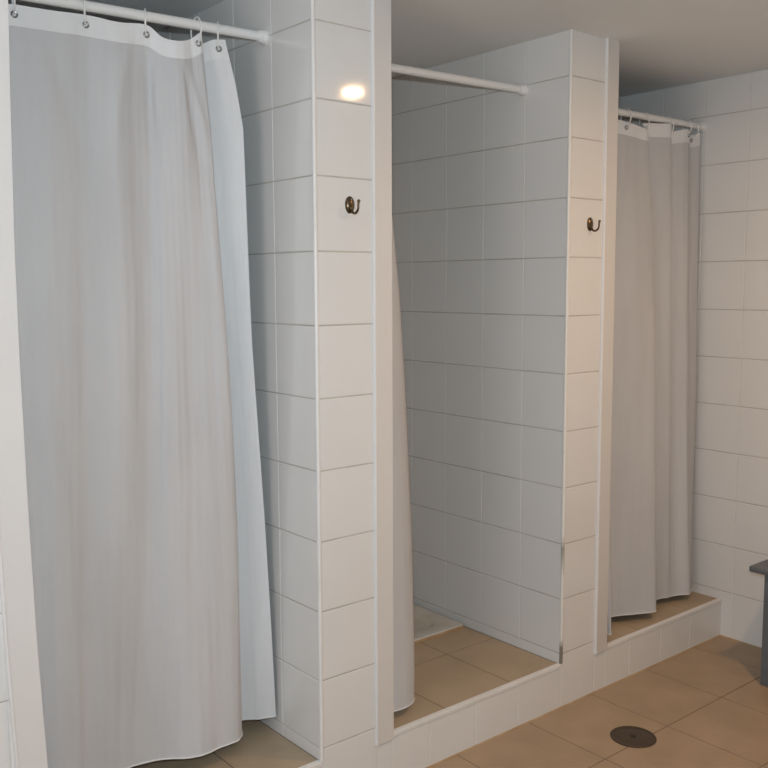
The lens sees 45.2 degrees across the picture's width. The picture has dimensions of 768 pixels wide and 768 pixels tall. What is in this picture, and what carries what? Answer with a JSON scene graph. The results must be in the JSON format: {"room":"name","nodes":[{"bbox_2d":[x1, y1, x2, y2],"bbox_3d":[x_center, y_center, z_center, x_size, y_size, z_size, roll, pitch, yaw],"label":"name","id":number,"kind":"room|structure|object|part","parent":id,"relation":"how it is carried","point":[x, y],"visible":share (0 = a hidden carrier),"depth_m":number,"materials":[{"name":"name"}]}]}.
{"room":"communal shower room","nodes":[
{"label":"communal shower room","id":0,"kind":"room"},
{"bbox_2d":[131,720,316,767],"bbox_3d":[-0.855,1.057,2.815,0.796,0.001,1.136,-5,8,-39],"label":"floor","id":1,"kind":"structure","parent":0,"point":[260,746],"depth_m":2.66,"materials":[{"name":"beige tile"}]},
{"bbox_2d":[158,0,391,767],"bbox_3d":[-0.447,0.013,3.036,0.263,2.345,1.150,-5,8,-39],"label":"wall","id":2,"kind":"structure","parent":0,"point":[273,79],"depth_m":2.60,"materials":[{"name":"white tile"}]},
{"bbox_2d":[310,0,323,760],"bbox_3d":[-0.182,-0.014,2.509,0.012,2.182,0.012,-5,8,-39],"label":"trim","id":3,"kind":"structure","parent":2,"relation":"attached to","point":[312,2],"depth_m":2.50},
{"bbox_2d":[345,196,359,213],"bbox_3d":[-0.080,-0.487,2.510,0.031,0.051,0.046,-5,8,-39],"label":"robe hook","id":4,"kind":"object","parent":2,"relation":"attached to","point":[349,203],"visible":1,"depth_m":2.52,"materials":[{"name":"brown metal"}]},
{"bbox_3d":[-0.091,-0.490,2.524,0.031,0.047,0.009,-5,8,-39],"label":"plate","id":5,"kind":"part","parent":4,"relation":"part of","materials":[{"name":"brown metal"}]},
{"bbox_3d":[-0.080,-0.479,2.511,0.008,0.034,0.041,-5,8,-39],"label":"hook arm","id":6,"kind":"part","parent":4,"relation":"part of","materials":[{"name":"brown metal"}]},
{"bbox_2d":[0,599,720,767],"bbox_3d":[-0.892,0.054,2.670,5.108,2.345,1.151,-5,8,-39],"label":"wall","id":7,"kind":"structure","parent":0,"point":[423,746],"depth_m":3.12,"materials":[{"name":"white tile"}]},
{"bbox_2d":[0,0,47,767],"bbox_3d":[-0.807,0.054,1.993,0.096,2.200,0.022,-5,8,-39],"label":"trim","id":8,"kind":"structure","parent":7,"relation":"attached to","point":[16,576],"depth_m":2.00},
{"bbox_2d":[20,0,268,44],"bbox_3d":[-0.634,-0.930,2.320,0.797,0.062,0.043,-6,8,-41],"label":"curtain rod","id":9,"kind":"object","parent":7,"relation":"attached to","point":[260,36],"visible":1,"depth_m":2.36,"materials":[{"name":"white metal"}]},
{"bbox_2d":[11,0,15,14],"bbox_3d":[-0.856,-0.886,2.131,0.004,0.068,0.068,-3,7,-25],"label":"curtain ring","id":10,"kind":"object","parent":9,"relation":"hanging from","point":[13,2],"visible":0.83,"depth_m":2.11,"materials":[{"name":"white plastic"}]},
{"bbox_2d":[83,0,85,24],"bbox_3d":[-0.727,-0.903,2.239,0.005,0.067,0.067,-2,6,-17],"label":"curtain ring","id":11,"kind":"object","parent":9,"relation":"hanging from","point":[83,0],"visible":0.94,"depth_m":2.21,"materials":[{"name":"white plastic"}]},
{"bbox_2d":[8,4,275,767],"bbox_3d":[-0.607,0.057,2.427,0.733,1.949,0.120,-5,8,-39],"label":"shower curtain","id":12,"kind":"object","parent":9,"relation":"hanging from","point":[144,477],"visible":0.94,"depth_m":2.39,"materials":[{"name":"white fabric"}]},
{"bbox_2d":[144,8,146,34],"bbox_3d":[-0.606,-0.919,2.343,0.005,0.067,0.067,-2,6,-14],"label":"curtain ring","id":13,"kind":"object","parent":9,"relation":"hanging from","point":[144,8],"visible":0.93,"depth_m":2.31,"materials":[{"name":"white plastic"}]},
{"bbox_2d":[190,16,201,42],"bbox_3d":[-0.494,-0.929,2.428,0.005,0.073,0.073,-4,7,-34],"label":"curtain ring","id":14,"kind":"object","parent":9,"relation":"hanging from","point":[196,16],"visible":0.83,"depth_m":2.41,"materials":[{"name":"white plastic"}]},
{"bbox_2d":[217,21,218,48],"bbox_3d":[-0.446,-0.936,2.480,0.005,0.074,0.074,-1,6,-10],"label":"curtain ring","id":15,"kind":"object","parent":9,"relation":"hanging from","point":[217,21],"visible":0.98,"depth_m":2.45,"materials":[{"name":"white plastic"}]},
{"bbox_2d":[371,0,393,745],"bbox_3d":[-0.006,-0.021,2.651,0.068,2.200,0.022,-5,8,-39],"label":"trim","id":16,"kind":"structure","parent":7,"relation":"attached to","point":[381,94],"depth_m":2.64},
{"bbox_2d":[394,663,560,735],"bbox_3d":[0.323,1.031,3.041,0.786,0.014,0.019,-5,8,-39],"label":"trim","id":17,"kind":"structure","parent":7,"relation":"on","point":[409,726],"depth_m":3.01,"materials":[{"name":"white tile"}]},
{"bbox_2d":[426,635,720,767],"bbox_3d":[0.329,1.187,3.052,2.904,0.008,0.008,-5,8,-39],"label":"trim","id":18,"kind":"structure","parent":7,"relation":"attached to","point":[547,713],"depth_m":3.30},
{"bbox_2d":[607,598,721,648],"bbox_3d":[1.132,0.956,3.705,0.807,0.014,0.019,-5,8,-39],"label":"trim","id":19,"kind":"structure","parent":7,"relation":"on","point":[630,636],"depth_m":3.68,"materials":[{"name":"white tile"}]},
{"bbox_2d":[8,0,767,97],"bbox_3d":[0.122,-1.034,1.313,5.308,0.100,4.550,-5,8,-39],"label":"ceiling","id":20,"kind":"structure","parent":0,"point":[664,44],"depth_m":3.04,"materials":[{"name":"paint"}]},
{"bbox_2d":[394,626,555,728],"bbox_3d":[-0.044,0.982,3.482,0.786,0.001,1.136,-5,8,-39],"label":"floor","id":21,"kind":"structure","parent":0,"point":[452,668],"depth_m":3.26,"materials":[{"name":"beige tile"}]},
{"bbox_2d":[413,604,462,643],"bbox_3d":[-0.191,0.955,3.655,0.770,0.016,0.666,-5,8,-39],"label":"shower tray","id":22,"kind":"object","parent":21,"relation":"on","point":[428,624],"visible":0.15,"depth_m":3.64,"materials":[{"name":"white ceramic"}]},
{"bbox_2d":[391,30,605,706],"bbox_3d":[0.357,-0.062,3.697,0.254,2.345,1.150,-5,8,-39],"label":"wall","id":23,"kind":"structure","parent":0,"point":[479,174],"depth_m":3.39,"materials":[{"name":"white tile"}]},
{"bbox_2d":[391,63,527,95],"bbox_3d":[0.189,-0.992,2.975,0.787,0.057,0.043,-5,8,-40],"label":"curtain rod","id":24,"kind":"object","parent":23,"relation":"attached to","point":[522,89],"visible":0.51,"depth_m":3.01,"materials":[{"name":"white metal"}]},
{"bbox_2d":[392,220,414,711],"bbox_3d":[0.006,0.041,2.867,0.181,1.940,0.206,-5,8,-39],"label":"shower curtain","id":25,"kind":"object","parent":24,"relation":"hanging from","point":[403,612],"visible":0.17,"depth_m":2.88,"materials":[{"name":"white fabric"}]},
{"bbox_2d":[559,29,572,663],"bbox_3d":[0.626,-0.089,3.173,0.012,2.182,0.012,-5,8,-39],"label":"trim","id":26,"kind":"structure","parent":23,"relation":"attached to","point":[571,30],"depth_m":3.16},
{"bbox_2d":[587,217,600,231],"bbox_3d":[0.726,-0.549,3.174,0.031,0.051,0.046,-5,8,-39],"label":"robe hook","id":27,"kind":"object","parent":23,"relation":"attached to","point":[590,220],"visible":1,"depth_m":3.18,"materials":[{"name":"brown metal"}]},
{"bbox_3d":[0.715,-0.552,3.188,0.031,0.047,0.009,-5,8,-39],"label":"plate","id":28,"kind":"part","parent":27,"relation":"part of","materials":[{"name":"brown metal"}]},
{"bbox_3d":[0.726,-0.541,3.175,0.008,0.034,0.041,-5,8,-39],"label":"hook arm","id":29,"kind":"part","parent":27,"relation":"part of","materials":[{"name":"brown metal"}]},
{"bbox_2d":[594,38,619,654],"bbox_3d":[0.794,-0.098,3.308,0.074,2.195,0.022,-5,8,-39],"label":"trim","id":30,"kind":"structure","parent":23,"relation":"attached to","point":[612,46],"depth_m":3.29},
{"bbox_2d":[431,636,767,767],"bbox_3d":[0.499,1.393,1.129,5.108,0.001,3.200,-5,8,-39],"label":"floor","id":31,"kind":"structure","parent":0,"point":[706,705],"depth_m":3.18,"materials":[{"name":"beige tile"}]},
{"bbox_2d":[610,726,656,747],"bbox_3d":[0.833,1.179,3.086,0.151,0.003,0.151,-5,8,-39],"label":"floor drain","id":32,"kind":"object","parent":31,"relation":"on","point":[628,736],"visible":1,"depth_m":3.08,"materials":[{"name":"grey metal"}]},
{"bbox_2d":[749,559,767,686],"bbox_3d":[1.834,0.937,3.199,0.339,0.452,1.044,-5,8,-39],"label":"bench","id":33,"kind":"object","parent":31,"relation":"on","point":[761,567],"visible":1,"depth_m":3.45,"materials":[{"name":"grey paint"}]},
{"bbox_3d":[1.833,0.723,3.176,0.339,0.023,1.044,-5,8,-39],"label":"seat","id":34,"kind":"part","parent":33,"relation":"part of","materials":[{"name":"grey paint"}]},
{"bbox_3d":[1.452,0.922,3.456,0.048,0.430,0.048,-5,8,-39],"label":"leg","id":35,"kind":"part","parent":33,"relation":"part of","materials":[{"name":"grey paint"}]},
{"bbox_2d":[607,591,716,642],"bbox_3d":[0.765,0.906,4.146,0.807,0.001,1.136,-5,8,-39],"label":"floor","id":36,"kind":"structure","parent":0,"point":[621,626],"depth_m":3.78,"materials":[{"name":"beige tile"}]},
{"bbox_2d":[618,69,767,647],"bbox_3d":[2.096,-0.002,3.062,0.002,2.345,4.350,-5,8,-39],"label":"wall","id":37,"kind":"structure","parent":0,"point":[731,391],"depth_m":3.84,"materials":[{"name":"white tile"}]},
{"bbox_2d":[618,108,706,131],"bbox_3d":[1.024,-1.046,3.610,0.807,0.046,0.046,-5,8,-39],"label":"curtain rod","id":38,"kind":"object","parent":37,"relation":"attached to","point":[621,112],"visible":0.52,"depth_m":3.66,"materials":[{"name":"white metal"}]},
{"bbox_2d":[620,108,631,127],"bbox_3d":[0.925,-1.016,3.528,0.005,0.076,0.076,-2,6,-17],"label":"curtain ring","id":39,"kind":"object","parent":38,"relation":"hanging from","point":[625,108],"visible":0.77,"depth_m":3.50,"materials":[{"name":"white plastic"}]},
{"bbox_2d":[639,112,649,127],"bbox_3d":[1.021,-1.031,3.618,0.004,0.068,0.068,-2,7,-19],"label":"curtain ring","id":40,"kind":"object","parent":38,"relation":"hanging from","point":[644,112],"visible":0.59,"depth_m":3.60,"materials":[{"name":"white plastic"}]},
{"bbox_2d":[607,120,699,634],"bbox_3d":[1.064,-0.058,3.688,0.754,1.952,0.158,-6,9,-44],"label":"shower curtain","id":41,"kind":"object","parent":38,"relation":"hanging from","point":[656,245],"visible":0.73,"depth_m":3.69,"materials":[{"name":"white fabric"}]},
{"bbox_2d":[686,121,698,140],"bbox_3d":[1.279,-1.049,3.827,0.004,0.081,0.081,-2,7,-19],"label":"curtain ring","id":42,"kind":"object","parent":38,"relation":"hanging from","point":[691,121],"visible":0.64,"depth_m":3.80,"materials":[{"name":"white plastic"}]},
{"bbox_2d":[721,635,761,648],"bbox_3d":[2.466,1.210,2.746,0.008,0.008,3.200,-5,8,-39],"label":"trim","id":43,"kind":"structure","parent":37,"relation":"attached to","point":[721,635],"depth_m":3.89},
{"bbox_3d":[-0.484,1.187,2.378,0.796,0.150,0.001,-5,8,-39],"label":"wall","id":44,"kind":"structure","parent":0,"visible":0},
{"bbox_2d":[299,760,321,767],"bbox_3d":[-0.488,1.107,2.374,0.796,0.014,0.019,-5,8,-39],"label":"trim","id":45,"kind":"structure","parent":44,"relation":"on","point":[315,764],"depth_m":2.61,"materials":[{"name":"white tile"}]}
]}

